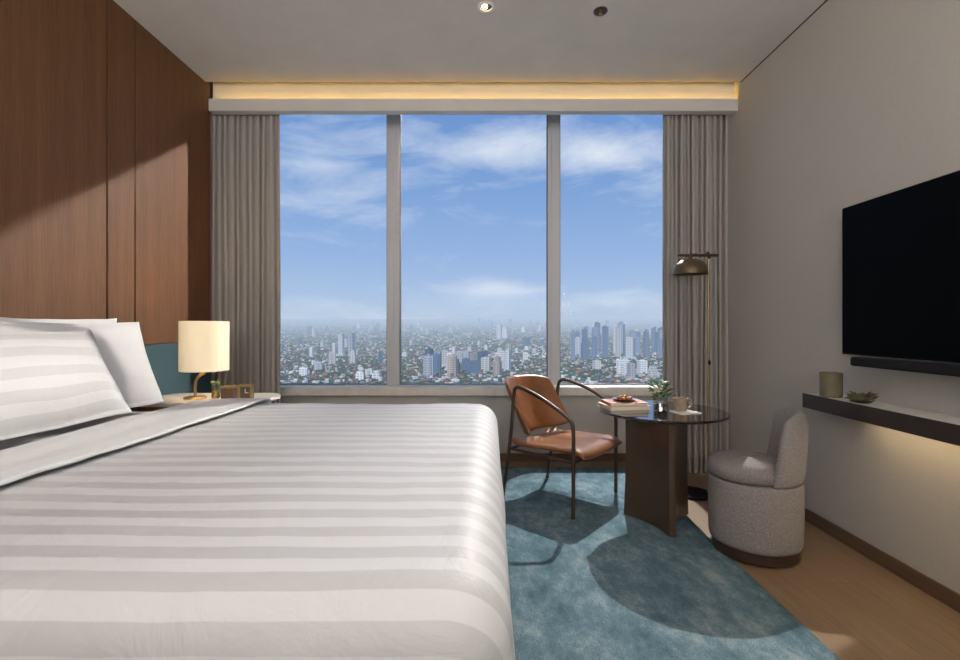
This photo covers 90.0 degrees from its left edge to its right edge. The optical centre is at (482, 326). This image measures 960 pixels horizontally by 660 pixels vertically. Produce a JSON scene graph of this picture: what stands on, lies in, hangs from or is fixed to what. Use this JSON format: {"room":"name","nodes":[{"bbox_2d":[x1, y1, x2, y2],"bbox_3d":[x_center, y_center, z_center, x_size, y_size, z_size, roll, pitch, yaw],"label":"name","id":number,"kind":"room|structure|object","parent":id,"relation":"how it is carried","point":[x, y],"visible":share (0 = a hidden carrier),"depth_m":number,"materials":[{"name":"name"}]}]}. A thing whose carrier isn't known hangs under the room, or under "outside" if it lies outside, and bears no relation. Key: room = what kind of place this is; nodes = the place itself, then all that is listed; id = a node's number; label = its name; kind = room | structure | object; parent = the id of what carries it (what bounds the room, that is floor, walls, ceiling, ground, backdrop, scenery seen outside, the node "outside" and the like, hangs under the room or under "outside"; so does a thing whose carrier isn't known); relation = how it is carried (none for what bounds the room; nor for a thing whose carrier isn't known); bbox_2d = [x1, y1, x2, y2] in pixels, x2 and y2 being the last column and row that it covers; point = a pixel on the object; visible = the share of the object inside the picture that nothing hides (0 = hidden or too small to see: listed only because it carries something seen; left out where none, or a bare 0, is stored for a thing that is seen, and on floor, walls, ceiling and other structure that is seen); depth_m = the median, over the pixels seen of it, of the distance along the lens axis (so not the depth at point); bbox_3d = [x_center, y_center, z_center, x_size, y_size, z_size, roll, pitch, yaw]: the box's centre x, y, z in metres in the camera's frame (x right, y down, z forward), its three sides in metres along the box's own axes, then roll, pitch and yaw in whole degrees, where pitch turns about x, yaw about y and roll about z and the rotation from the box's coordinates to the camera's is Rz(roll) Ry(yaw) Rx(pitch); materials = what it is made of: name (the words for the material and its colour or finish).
{"room":"hotel room","nodes":[
{"label":"hotel room","id":0,"kind":"room"},
{"bbox_2d":[159,82,212,343],"bbox_3d":[-2.361,-0.475,1.425,0.198,3.350,6.250,0,0,0],"label":"wall","id":1,"kind":"structure","parent":0,"point":[211,83],"depth_m":4.00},
{"bbox_2d":[0,0,105,318],"bbox_3d":[-2.210,-0.900,0.577,0.100,2.020,4.353,0,0,0],"label":"wall panel","id":2,"kind":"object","parent":1,"relation":"attached to","point":[53,52],"depth_m":2.42,"materials":[{"name":"brown wood"}]},
{"bbox_2d":[106,0,133,322],"bbox_3d":[-2.210,-0.900,2.870,0.100,2.020,0.210,0,0,0],"label":"trim","id":3,"kind":"structure","parent":1,"relation":"attached to","point":[119,24],"depth_m":2.84,"materials":[{"name":"brown wood"}]},
{"bbox_2d":[130,343,210,411],"bbox_3d":[-2.203,0.507,2.000,0.110,0.785,3.600,0,0,0],"label":"headboard","id":4,"kind":"object","parent":1,"relation":"attached to","point":[162,357],"visible":0.1,"depth_m":3.30,"materials":[{"name":"teal fabric"}]},
{"bbox_2d":[134,20,209,343],"bbox_3d":[-2.210,-0.900,3.393,0.100,2.020,0.813,0,0,0],"label":"wall panel","id":5,"kind":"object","parent":1,"relation":"attached to","point":[172,113],"depth_m":3.29,"materials":[{"name":"brown wood"}]},
{"bbox_2d":[210,112,280,402],"bbox_3d":[-1.940,-0.330,3.904,0.591,3.020,0.064,0,0,0],"label":"curtain","id":6,"kind":"object","parent":1,"relation":"hanging from","point":[245,264],"visible":0.74,"depth_m":3.89,"materials":[{"name":"fabric"}]},
{"bbox_2d":[387,115,398,384],"bbox_3d":[-0.817,-0.761,4.388,0.110,2.578,0.085,0,0,0],"label":"trim","id":7,"kind":"structure","parent":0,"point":[392,120],"depth_m":4.36,"materials":[{"name":"metal"}]},
{"bbox_2d":[114,0,825,81],"bbox_3d":[-0.125,-2.030,1.020,4.670,0.240,5.440,0,0,0],"label":"ceiling","id":8,"kind":"structure","parent":0,"point":[219,40],"depth_m":3.16,"materials":[{"name":"paint"}]},
{"bbox_2d":[477,1,494,12],"bbox_3d":[0.018,-1.903,2.860,0.104,0.015,0.104,0,0,0],"label":"recessed light","id":9,"kind":"object","parent":8,"relation":"in","point":[484,6],"visible":1,"depth_m":2.86,"materials":[{"name":"white metal"}]},
{"bbox_2d":[593,6,607,15],"bbox_3d":[0.710,-1.899,2.900,0.084,0.022,0.084,0,0,0],"label":"sprinkler","id":10,"kind":"object","parent":8,"relation":"attached to","point":[602,10],"visible":1,"depth_m":2.89,"materials":[{"name":"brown metal"}]},
{"bbox_2d":[280,385,662,452],"bbox_3d":[-0.125,0.864,4.355,4.270,0.672,0.290,0,0,0],"label":"wall","id":11,"kind":"structure","parent":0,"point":[584,411],"depth_m":4.30,"materials":[{"name":"paint"}]},
{"bbox_2d":[399,115,547,384],"bbox_3d":[-0.085,-0.761,4.405,1.354,2.578,0.050,0,0,0],"label":"window","id":12,"kind":"structure","parent":11,"relation":"attached to","point":[400,383],"depth_m":4.38,"materials":[{"name":"clear glass"}]},
{"bbox_2d":[500,453,625,460],"bbox_3d":[-0.125,1.165,4.293,4.270,0.070,0.015,0,0,0],"label":"baseboard","id":13,"kind":"structure","parent":11,"relation":"attached to","point":[513,456],"depth_m":4.29,"materials":[{"name":"brown wood"}]},
{"bbox_2d":[548,115,559,384],"bbox_3d":[0.645,-0.761,4.388,0.106,2.578,0.085,0,0,0],"label":"trim","id":14,"kind":"structure","parent":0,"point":[553,120],"depth_m":4.36,"materials":[{"name":"metal"}]},
{"bbox_2d":[500,461,959,659],"bbox_3d":[-0.125,1.250,1.425,4.670,0.100,6.250,0,0,0],"label":"floor","id":15,"kind":"structure","parent":0,"point":[858,608],"depth_m":2.09,"materials":[{"name":"brown wood"}]},
{"bbox_2d":[137,393,280,411],"bbox_3d":[-1.750,0.828,3.095,0.780,0.745,0.450,0,0,0],"label":"nightstand","id":16,"kind":"object","parent":15,"relation":"on","point":[170,400],"visible":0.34,"depth_m":3.06,"materials":[{"name":"stone"}]},
{"bbox_2d":[178,321,229,399],"bbox_3d":[-1.775,0.209,3.060,0.282,0.492,0.282,0,0,0],"label":"table lamp","id":17,"kind":"object","parent":16,"relation":"on","point":[203,346],"visible":1,"depth_m":2.95,"materials":[{"name":"fabric"}]},
{"bbox_2d":[210,381,221,398],"bbox_3d":[-1.678,0.398,3.017,0.076,0.114,0.065,0,0,0],"label":"flower vase","id":18,"kind":"object","parent":16,"relation":"on","point":[215,394],"visible":0.96,"depth_m":3.00,"materials":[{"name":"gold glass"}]},
{"bbox_2d":[220,385,236,398],"bbox_3d":[-1.585,0.411,3.000,0.080,0.088,0.068,0,0,6],"label":"tissue box","id":19,"kind":"object","parent":16,"relation":"on","point":[227,391],"visible":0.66,"depth_m":2.97,"materials":[{"name":"brown wood"}]},
{"bbox_2d":[237,384,253,397],"bbox_3d":[-1.475,0.406,2.985,0.084,0.098,0.040,0,0,-8],"label":"desk clock","id":20,"kind":"object","parent":16,"relation":"on","point":[243,390],"visible":0.8,"depth_m":2.97,"materials":[{"name":"gold metal"}]},
{"bbox_2d":[501,467,840,659],"bbox_3d":[0.290,1.194,1.590,1.980,0.011,4.980,0,0,0],"label":"rug","id":21,"kind":"object","parent":15,"relation":"on","point":[603,583],"visible":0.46,"depth_m":2.19,"materials":[{"name":"carpet"}]},
{"bbox_2d":[0,398,514,659],"bbox_3d":[-1.019,0.791,1.787,2.242,0.786,2.143,0,0,0],"label":"bed","id":22,"kind":"object","parent":21,"relation":"on","point":[231,528],"visible":1,"depth_m":1.00,"materials":[{"name":"fabric"}]},
{"bbox_2d":[0,317,116,323],"bbox_3d":[-2.055,0.190,2.290,0.158,0.486,0.840,0,0,0],"label":"pillow","id":23,"kind":"object","parent":22,"relation":"on","point":[2,319],"visible":0.06,"depth_m":2.37,"materials":[{"name":"white fabric"}]},
{"bbox_2d":[0,329,131,440],"bbox_3d":[-1.683,0.199,1.670,0.354,0.458,1.000,0,0,0],"label":"pillow","id":24,"kind":"object","parent":22,"relation":"on","point":[49,381],"visible":1,"depth_m":1.80,"materials":[{"name":"fabric"}]},
{"bbox_2d":[0,322,163,407],"bbox_3d":[-1.875,0.197,2.225,0.292,0.494,0.920,0,0,2],"label":"pillow","id":25,"kind":"object","parent":22,"relation":"on","point":[121,347],"visible":0.36,"depth_m":2.44,"materials":[{"name":"white fabric"}]},
{"bbox_2d":[503,374,621,519],"bbox_3d":[0.519,0.777,3.405,0.757,0.824,0.673,0,0,40],"label":"armchair","id":26,"kind":"object","parent":21,"relation":"on","point":[536,403],"visible":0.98,"depth_m":3.43,"materials":[{"name":"leather"}]},
{"bbox_2d":[599,401,730,536],"bbox_3d":[1.100,0.848,2.950,0.750,0.678,0.750,0,0,0],"label":"side table","id":27,"kind":"object","parent":21,"relation":"on","point":[656,482],"visible":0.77,"depth_m":2.89,"materials":[{"name":"dark wood"},{"name":"smoked glass"},{"name":"dark bronze"}]},
{"bbox_2d":[597,402,649,410],"bbox_3d":[0.885,0.497,3.030,0.260,0.024,0.200,0,0,-10],"label":"book","id":28,"kind":"object","parent":27,"relation":"on","point":[600,404],"visible":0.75,"depth_m":2.94,"materials":[{"name":"paper"}]},
{"bbox_2d":[601,399,647,405],"bbox_3d":[0.890,0.476,3.030,0.240,0.018,0.185,0,0,-4],"label":"book","id":29,"kind":"object","parent":28,"relation":"on","point":[610,402],"visible":0.89,"depth_m":2.96,"materials":[{"name":"paper"}]},
{"bbox_2d":[612,397,636,401],"bbox_3d":[0.895,0.460,3.040,0.154,0.014,0.154,0,0,0],"label":"tray","id":30,"kind":"object","parent":29,"relation":"on","point":[614,398],"visible":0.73,"depth_m":3.00,"materials":[{"name":"brown wood"}]},
{"bbox_2d":[647,380,674,410],"bbox_3d":[1.074,0.414,2.907,0.162,0.189,0.152,0,0,0],"label":"potted plant","id":31,"kind":"object","parent":27,"relation":"on","point":[657,406],"visible":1,"depth_m":2.90,"materials":[{"name":"plant"}]},
{"bbox_2d":[669,410,700,414],"bbox_3d":[1.205,0.507,2.860,0.140,0.004,0.120,0,0,-17],"label":"napkin","id":32,"kind":"object","parent":27,"relation":"on","point":[673,411],"visible":0.94,"depth_m":2.83,"materials":[{"name":"white fabric"}]},
{"bbox_2d":[673,397,692,411],"bbox_3d":[1.204,0.466,2.890,0.115,0.078,0.088,0,0,0],"label":"cup","id":33,"kind":"object","parent":32,"relation":"on","point":[680,403],"visible":1,"depth_m":2.86,"materials":[{"name":"beige ceramic"}]},
{"bbox_2d":[672,252,718,500],"bbox_3d":[1.526,0.329,3.450,0.327,1.742,0.274,0,0,0],"label":"floor lamp","id":34,"kind":"object","parent":15,"relation":"on","point":[686,267],"visible":0.85,"depth_m":3.44,"materials":[{"name":"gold metal"}]},
{"bbox_2d":[706,408,807,567],"bbox_3d":[1.460,0.809,2.575,0.471,0.757,0.450,0,0,0],"label":"tub chair","id":35,"kind":"object","parent":15,"relation":"on","point":[756,500],"visible":1,"depth_m":2.39,"materials":[{"name":"grey fabric"}]},
{"bbox_2d":[728,0,959,593],"bbox_3d":[2.085,-0.475,1.425,0.150,3.350,6.250,0,0,0],"label":"wall","id":36,"kind":"structure","parent":0,"point":[860,103],"depth_m":2.71,"materials":[{"name":"paint"}]},
{"bbox_2d":[209,82,737,114],"bbox_3d":[-0.076,-1.877,3.815,4.168,0.347,0.070,0,0,0],"label":"trim","id":37,"kind":"structure","parent":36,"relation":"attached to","point":[229,98],"depth_m":3.84,"materials":[{"name":"paint"}]},
{"bbox_2d":[662,115,728,472],"bbox_3d":[1.730,-0.330,3.905,0.529,3.020,0.068,0,0,0],"label":"curtain","id":38,"kind":"object","parent":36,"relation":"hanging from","point":[695,147],"visible":0.73,"depth_m":3.90,"materials":[{"name":"fabric"}]},
{"bbox_2d":[740,0,827,82],"bbox_3d":[2.007,-1.907,1.070,0.006,0.006,5.340,0,0,0],"label":"trim","id":39,"kind":"structure","parent":36,"relation":"attached to","point":[826,0],"depth_m":3.16,"materials":[{"name":"paint"}]},
{"bbox_2d":[802,393,959,445],"bbox_3d":[1.920,0.418,1.400,0.180,0.080,2.700,0,0,0],"label":"wall shelf","id":40,"kind":"object","parent":36,"relation":"attached to","point":[944,428],"visible":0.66,"depth_m":2.16,"materials":[{"name":"brown dark wood"}]},
{"bbox_2d":[819,372,842,397],"bbox_3d":[1.900,0.314,2.620,0.106,0.132,0.106,0,0,0],"label":"candle","id":41,"kind":"object","parent":40,"relation":"on","point":[830,383],"visible":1,"depth_m":2.58,"materials":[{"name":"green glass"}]},
{"bbox_2d":[844,391,877,403],"bbox_3d":[1.909,0.353,2.420,0.148,0.053,0.150,0,0,0],"label":"succulent plant","id":42,"kind":"object","parent":40,"relation":"on","point":[854,395],"visible":1,"depth_m":2.41,"materials":[{"name":"green plant"}]},
{"bbox_2d":[805,508,959,612],"bbox_3d":[2.003,1.163,1.340,0.014,0.075,5.880,0,0,0],"label":"baseboard","id":43,"kind":"structure","parent":36,"relation":"attached to","point":[928,585],"depth_m":2.35,"materials":[{"name":"brown wood"}]},
{"bbox_2d":[842,170,959,362],"bbox_3d":[1.982,-0.249,1.900,0.056,0.792,1.430,0,0,0],"label":"television","id":44,"kind":"object","parent":36,"relation":"attached to","point":[901,248],"visible":1,"depth_m":2.22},
{"bbox_2d":[850,357,959,376],"bbox_3d":[1.940,0.175,1.950,0.140,0.044,1.000,0,0,0],"label":"soundbar","id":45,"kind":"object","parent":36,"relation":"attached to","point":[891,364],"visible":1,"depth_m":2.11,"materials":[{"name":"plastic"}]},
{"bbox_3d":[-0.125,-0.725,4.400,4.270,2.650,0.200,0,0,0],"label":"jamb","id":46,"kind":"object","parent":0,"visible":0},
{"bbox_2d":[280,383,386,384],"bbox_3d":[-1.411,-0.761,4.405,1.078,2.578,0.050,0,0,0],"label":"windowsill","id":47,"kind":"structure","parent":46,"relation":"attached to","point":[280,383],"depth_m":4.40,"materials":[{"name":"grey stone"}]},
{"bbox_2d":[560,383,661,384],"bbox_3d":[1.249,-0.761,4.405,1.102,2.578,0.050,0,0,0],"label":"windowsill","id":48,"kind":"structure","parent":46,"relation":"attached to","point":[560,383],"depth_m":4.38,"materials":[{"name":"grey stone"}]},
{"label":"outside","id":49,"kind":"structure","parent":0,"visible":0},
{"bbox_2d":[280,319,661,379],"bbox_3d":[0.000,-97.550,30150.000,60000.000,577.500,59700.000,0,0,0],"label":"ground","id":50,"kind":"structure","parent":49,"point":[629,325],"depth_m":8368.13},
{"bbox_2d":[299,367,307,375],"bbox_3d":[-699.552,174.734,1871.801,29.494,32.933,29.265,0,0,-10],"label":"building","id":51,"kind":"structure","parent":50,"relation":"on","point":[303,371],"depth_m":1857.63,"materials":[{"name":"concrete"}]},
{"bbox_2d":[309,347,313,357],"bbox_3d":[-1038.207,155.288,2910.899,22.982,71.824,18.076,0,0,21],"label":"building","id":52,"kind":"structure","parent":50,"relation":"on","point":[311,349],"depth_m":2903.27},
{"bbox_2d":[312,328,315,336],"bbox_3d":[-2040.621,61.816,5788.702,42.703,105.390,31.687,0,0,29],"label":"building","id":53,"kind":"structure","parent":50,"relation":"on","point":[313,329],"depth_m":5776.66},
{"bbox_2d":[316,364,324,369],"bbox_3d":[-715.934,177.031,2119.549,29.407,28.338,22.187,0,0,22],"label":"building","id":54,"kind":"structure","parent":50,"relation":"on","point":[318,366],"depth_m":2110.64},
{"bbox_2d":[329,352,335,363],"bbox_3d":[-771.984,161.162,2457.557,32.287,60.076,22.647,0,0,-11],"label":"building","id":55,"kind":"structure","parent":50,"relation":"on","point":[332,356],"depth_m":2447.78,"materials":[{"name":"concrete"}]},
{"bbox_2d":[332,343,337,352],"bbox_3d":[-1037.094,146.021,3359.229,29.436,70.600,26.939,0,0,28],"label":"building","id":56,"kind":"structure","parent":50,"relation":"on","point":[334,345],"depth_m":3346.54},
{"bbox_2d":[336,334,345,356],"bbox_3d":[-909.389,118.603,3075.661,50.544,141.032,38.625,0,0,8],"label":"building","id":57,"kind":"structure","parent":50,"relation":"on","point":[340,337],"depth_m":3063.47,"materials":[{"name":"concrete"}]},
{"bbox_2d":[348,333,354,355],"bbox_3d":[-836.220,114.841,3052.362,34.294,149.838,24.867,0,0,26],"label":"building","id":58,"kind":"structure","parent":50,"relation":"on","point":[351,337],"depth_m":3044.09,"materials":[{"name":"concrete"}]},
{"bbox_2d":[349,350,356,363],"bbox_3d":[-657.525,153.837,2427.716,28.483,74.725,24.001,0,0,5],"label":"building","id":59,"kind":"structure","parent":50,"relation":"on","point":[353,356],"depth_m":2416.90,"materials":[{"name":"concrete"}]},
{"bbox_2d":[355,371,363,379],"bbox_3d":[-439.002,173.215,1709.000,27.628,35.971,22.000,0,0,-9],"label":"building","id":60,"kind":"structure","parent":50,"relation":"on","point":[359,374],"depth_m":1699.26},
{"bbox_2d":[356,348,362,355],"bbox_3d":[-812.656,162.079,3156.476,32.627,49.635,29.982,0,0,24],"label":"building","id":61,"kind":"structure","parent":50,"relation":"on","point":[359,351],"depth_m":3144.93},
{"bbox_2d":[365,368,371,375],"bbox_3d":[-446.378,176.997,1873.141,24.168,28.406,22.537,0,0,-22],"label":"building","id":62,"kind":"structure","parent":50,"relation":"on","point":[367,371],"depth_m":1864.90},
{"bbox_2d":[372,370,381,378],"bbox_3d":[-385.295,173.374,1740.849,28.921,35.652,20.816,0,0,11],"label":"building","id":63,"kind":"structure","parent":50,"relation":"on","point":[376,373],"depth_m":1731.93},
{"bbox_2d":[378,351,382,361],"bbox_3d":[-539.078,157.663,2521.740,23.067,67.074,18.816,0,0,-16],"label":"building","id":64,"kind":"structure","parent":50,"relation":"on","point":[380,354],"depth_m":2514.41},
{"bbox_2d":[423,354,433,375],"bbox_3d":[-210.411,148.183,1852.483,38.549,86.035,35.648,0,0,5],"label":"building","id":65,"kind":"structure","parent":50,"relation":"on","point":[428,361],"depth_m":1835.54,"materials":[{"name":"concrete"}]},
{"bbox_2d":[423,347,433,354],"bbox_3d":[-256.255,143.776,2280.107,40.111,94.848,39.658,0,0,23],"label":"building","id":66,"kind":"structure","parent":50,"relation":"on","point":[428,350],"depth_m":2267.70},
{"bbox_2d":[432,352,440,373],"bbox_3d":[-190.901,147.383,1955.109,33.633,87.634,30.064,0,0,9],"label":"building","id":67,"kind":"structure","parent":50,"relation":"on","point":[437,357],"depth_m":1940.62,"materials":[{"name":"glass"}]},
{"bbox_2d":[441,350,448,367],"bbox_3d":[-177.233,149.136,2269.711,55.831,84.127,38.217,0,0,6],"label":"building","id":68,"kind":"structure","parent":50,"relation":"on","point":[444,352],"depth_m":2257.76,"materials":[{"name":"concrete"}]},
{"bbox_2d":[447,354,456,375],"bbox_3d":[-121.506,148.577,1883.833,35.117,85.246,27.375,0,0,16],"label":"building","id":69,"kind":"structure","parent":50,"relation":"on","point":[451,359],"depth_m":1872.20,"materials":[{"name":"concrete"}]},
{"bbox_2d":[457,359,459,373],"bbox_3d":[-114.379,158.498,1970.828,36.543,65.405,32.755,0,0,10],"label":"building","id":70,"kind":"structure","parent":50,"relation":"on","point":[458,362],"depth_m":1952.02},
{"bbox_2d":[456,350,462,363],"bbox_3d":[-120.797,156.321,2482.287,40.746,69.759,39.348,0,0,-3],"label":"building","id":71,"kind":"structure","parent":50,"relation":"on","point":[459,353],"depth_m":2462.77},
{"bbox_2d":[461,357,468,370],"bbox_3d":[-74.378,161.518,2074.127,33.031,59.363,26.264,0,0,12],"label":"building","id":72,"kind":"structure","parent":50,"relation":"on","point":[465,361],"depth_m":2062.75,"materials":[{"name":"glass"}]},
{"bbox_2d":[463,350,469,360],"bbox_3d":[-75.572,148.173,2171.400,26.703,86.053,23.139,0,0,13],"label":"building","id":73,"kind":"structure","parent":50,"relation":"on","point":[466,353],"depth_m":2161.22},
{"bbox_2d":[280,319,662,382],"bbox_3d":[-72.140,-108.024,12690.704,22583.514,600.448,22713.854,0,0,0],"label":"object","id":74,"kind":"structure","parent":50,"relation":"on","point":[343,372],"depth_m":2594.86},
{"bbox_2d":[470,352,476,360],"bbox_3d":[-45.838,158.753,2391.934,38.515,64.895,34.904,0,0,-28],"label":"building","id":75,"kind":"structure","parent":50,"relation":"on","point":[473,356],"depth_m":2374.21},
{"bbox_2d":[469,360,479,372],"bbox_3d":[-36.478,163.320,1967.337,35.392,55.761,32.022,0,0,-25],"label":"building","id":76,"kind":"structure","parent":50,"relation":"on","point":[474,365],"depth_m":1954.40,"materials":[{"name":"glass"}]},
{"bbox_2d":[477,351,487,368],"bbox_3d":[-1.475,149.385,2173.547,38.119,83.630,33.262,0,0,-24],"label":"building","id":77,"kind":"structure","parent":50,"relation":"on","point":[480,355],"depth_m":2161.22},
{"bbox_2d":[481,357,490,370],"bbox_3d":[12.403,159.820,2074.348,35.557,62.761,31.887,0,0,14],"label":"building","id":78,"kind":"structure","parent":50,"relation":"on","point":[485,361],"depth_m":2060.74,"materials":[{"name":"concrete"}]},
{"bbox_2d":[493,355,501,375],"bbox_3d":[56.507,151.819,1894.782,28.456,78.761,26.873,0,0,20],"label":"building","id":79,"kind":"structure","parent":50,"relation":"on","point":[497,363],"depth_m":1884.59,"materials":[{"name":"concrete"}]},
{"bbox_2d":[497,324,501,338],"bbox_3d":[177.239,49.227,5246.660,49.233,160.380,34.892,0,0,24],"label":"building","id":80,"kind":"structure","parent":50,"relation":"on","point":[499,326],"depth_m":5231.53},
{"bbox_2d":[502,326,507,337],"bbox_3d":[245.311,57.595,5390.060,60.629,135.757,48.876,0,0,19],"label":"building","id":81,"kind":"structure","parent":50,"relation":"on","point":[504,329],"depth_m":5370.00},
{"bbox_2d":[500,349,510,370],"bbox_3d":[99.098,145.307,2110.311,40.364,91.786,33.851,0,0,19],"label":"building","id":82,"kind":"structure","parent":50,"relation":"on","point":[505,355],"depth_m":2096.77,"materials":[{"name":"concrete"}]},
{"bbox_2d":[506,343,511,356],"bbox_3d":[163.171,146.593,3001.819,34.975,89.115,28.132,0,0,23],"label":"building","id":83,"kind":"structure","parent":50,"relation":"on","point":[509,345],"depth_m":2991.04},
{"bbox_2d":[522,337,525,346],"bbox_3d":[342.215,121.826,3986.523,27.119,84.490,23.657,0,0,12],"label":"building","id":84,"kind":"structure","parent":50,"relation":"on","point":[523,338],"depth_m":3976.05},
{"bbox_2d":[523,352,527,359],"bbox_3d":[242.430,166.640,2746.351,28.110,49.120,25.222,0,0,-4],"label":"building","id":85,"kind":"structure","parent":50,"relation":"on","point":[525,354],"depth_m":2733.37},
{"bbox_2d":[570,331,574,359],"bbox_3d":[524.233,107.718,2801.791,27.785,166.963,22.931,0,0,8],"label":"building","id":86,"kind":"structure","parent":50,"relation":"on","point":[572,335],"depth_m":2790.68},
{"bbox_2d":[575,337,579,357],"bbox_3d":[576.963,125.531,2932.023,35.493,131.337,30.883,0,0,11],"label":"building","id":87,"kind":"structure","parent":50,"relation":"on","point":[577,339],"depth_m":2916.77,"materials":[{"name":"concrete"}]},
{"bbox_2d":[575,330,580,354],"bbox_3d":[620.789,104.206,3157.152,34.429,165.346,27.883,0,0,-19],"label":"building","id":88,"kind":"structure","parent":50,"relation":"on","point":[577,334],"depth_m":3149.16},
{"bbox_2d":[582,327,586,337],"bbox_3d":[654.024,94.571,3096.383,30.244,187.958,29.595,0,0,-23],"label":"building","id":89,"kind":"structure","parent":50,"relation":"on","point":[584,331],"depth_m":3085.24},
{"bbox_2d":[581,336,589,358],"bbox_3d":[598.926,121.932,2812.350,39.896,138.536,34.130,0,0,-8],"label":"building","id":90,"kind":"structure","parent":50,"relation":"on","point":[585,346],"depth_m":2797.50,"materials":[{"name":"glass"}]},
{"bbox_2d":[592,336,596,357],"bbox_3d":[681.584,121.721,2934.749,29.227,138.959,21.017,0,0,20],"label":"building","id":91,"kind":"structure","parent":50,"relation":"on","point":[594,338],"depth_m":2924.61,"materials":[{"name":"glass"}]},
{"bbox_2d":[590,327,600,354],"bbox_3d":[750.054,91.455,3208.129,63.013,188.043,51.458,0,0,-1],"label":"building","id":92,"kind":"structure","parent":50,"relation":"on","point":[594,329],"depth_m":3191.73,"materials":[{"name":"glass"}]},
{"bbox_2d":[592,360,600,369],"bbox_3d":[502.890,168.285,2123.826,28.589,45.830,28.216,0,0,-10],"label":"building","id":93,"kind":"structure","parent":50,"relation":"on","point":[596,364],"depth_m":2111.15,"materials":[{"name":"concrete"}]},
{"bbox_2d":[594,322,601,351],"bbox_3d":[798.594,72.579,3354.040,49.201,217.771,42.491,0,0,-24],"label":"building","id":94,"kind":"structure","parent":50,"relation":"on","point":[596,324],"depth_m":3342.05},
{"bbox_2d":[600,326,602,348],"bbox_3d":[850.772,85.875,3433.699,66.620,186.797,57.700,0,0,3],"label":"building","id":95,"kind":"structure","parent":50,"relation":"on","point":[600,326],"depth_m":3415.88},
{"bbox_2d":[600,326,610,357],"bbox_3d":[760.984,91.236,2989.919,51.043,199.928,40.371,0,0,-23],"label":"building","id":96,"kind":"structure","parent":50,"relation":"on","point":[604,354],"depth_m":2977.93,"materials":[{"name":"glass"}]},
{"bbox_2d":[613,322,617,352],"bbox_3d":[925.362,73.694,3348.907,32.281,215.822,29.920,0,0,20],"label":"building","id":97,"kind":"structure","parent":50,"relation":"on","point":[615,325],"depth_m":3336.75,"materials":[{"name":"concrete"}]},
{"bbox_2d":[616,325,620,356],"bbox_3d":[852.323,88.859,3019.994,30.955,203.582,23.603,0,0,14],"label":"building","id":98,"kind":"structure","parent":50,"relation":"on","point":[618,330],"depth_m":3010.09,"materials":[{"name":"concrete"}]},
{"bbox_2d":[615,364,625,375],"bbox_3d":[532.657,167.811,1859.838,41.987,46.778,29.404,0,0,19],"label":"building","id":99,"kind":"structure","parent":50,"relation":"on","point":[620,368],"depth_m":1850.84,"materials":[{"name":"concrete"}]},
{"bbox_2d":[618,321,622,353],"bbox_3d":[934.847,73.069,3264.035,30.289,221.739,27.907,0,0,7],"label":"building","id":100,"kind":"structure","parent":50,"relation":"on","point":[621,321],"depth_m":3249.92,"materials":[{"name":"concrete"}]},
{"bbox_2d":[619,322,624,352],"bbox_3d":[976.882,73.146,3401.647,39.662,214.017,37.961,0,0,-28],"label":"building","id":101,"kind":"structure","parent":50,"relation":"on","point":[619,322],"depth_m":3392.61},
{"bbox_2d":[617,359,628,374],"bbox_3d":[560.916,159.771,1927.788,35.629,62.858,29.941,0,0,-24],"label":"building","id":102,"kind":"structure","parent":50,"relation":"on","point":[624,362],"depth_m":1914.73,"materials":[{"name":"concrete"}]},
{"bbox_2d":[622,337,635,358],"bbox_3d":[853.536,123.601,2807.020,71.748,135.199,58.809,0,0,6],"label":"building","id":103,"kind":"structure","parent":50,"relation":"on","point":[628,340],"depth_m":2787.96,"materials":[{"name":"concrete"}]},
{"bbox_2d":[624,362,634,378],"bbox_3d":[534.807,159.711,1735.566,39.040,62.978,31.971,0,0,-12],"label":"building","id":104,"kind":"structure","parent":50,"relation":"on","point":[630,366],"depth_m":1726.44,"materials":[{"name":"concrete"}]},
{"bbox_2d":[629,330,635,337],"bbox_3d":[1037.454,101.262,3324.827,67.268,162.011,46.837,0,0,4],"label":"building","id":105,"kind":"structure","parent":50,"relation":"on","point":[632,333],"depth_m":3309.97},
{"bbox_2d":[633,338,636,356],"bbox_3d":[944.986,128.603,3048.543,51.956,122.523,43.978,0,0,-24],"label":"building","id":106,"kind":"structure","parent":50,"relation":"on","point":[634,355],"depth_m":3035.92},
{"bbox_2d":[634,336,639,354],"bbox_3d":[1032.971,123.988,3222.227,31.974,122.201,30.296,0,0,-8],"label":"building","id":107,"kind":"structure","parent":50,"relation":"on","point":[637,339],"depth_m":3206.57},
{"bbox_2d":[637,359,647,373],"bbox_3d":[637.439,160.630,1921.780,31.010,61.140,29.736,0,0,-8],"label":"building","id":108,"kind":"structure","parent":50,"relation":"on","point":[642,365],"depth_m":1908.66,"materials":[{"name":"concrete"}]},
{"bbox_2d":[643,329,649,357],"bbox_3d":[984.354,101.797,2893.963,31.403,178.806,30.882,0,0,-14],"label":"building","id":109,"kind":"structure","parent":50,"relation":"on","point":[646,340],"depth_m":2881.38,"materials":[{"name":"glass"}]},
{"bbox_2d":[648,365,657,376],"bbox_3d":[640.439,168.261,1809.602,29.341,45.878,22.054,0,0,-25],"label":"building","id":110,"kind":"structure","parent":50,"relation":"on","point":[652,370],"depth_m":1800.92,"materials":[{"name":"concrete"}]},
{"bbox_2d":[651,327,655,348],"bbox_3d":[1302.454,85.571,3661.272,28.609,174.888,20.717,0,0,-9],"label":"building","id":111,"kind":"structure","parent":50,"relation":"on","point":[653,330],"depth_m":3652.20,"materials":[{"name":"glass"}]},
{"bbox_2d":[653,332,658,350],"bbox_3d":[1272.884,107.238,3505.727,50.378,140.110,39.134,0,0,-28],"label":"building","id":112,"kind":"structure","parent":50,"relation":"on","point":[656,333],"depth_m":3494.32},
{"bbox_2d":[658,339,662,357],"bbox_3d":[1068.798,130.326,2885.583,30.973,121.749,27.460,0,0,19],"label":"building","id":113,"kind":"structure","parent":50,"relation":"on","point":[660,342],"depth_m":2872.95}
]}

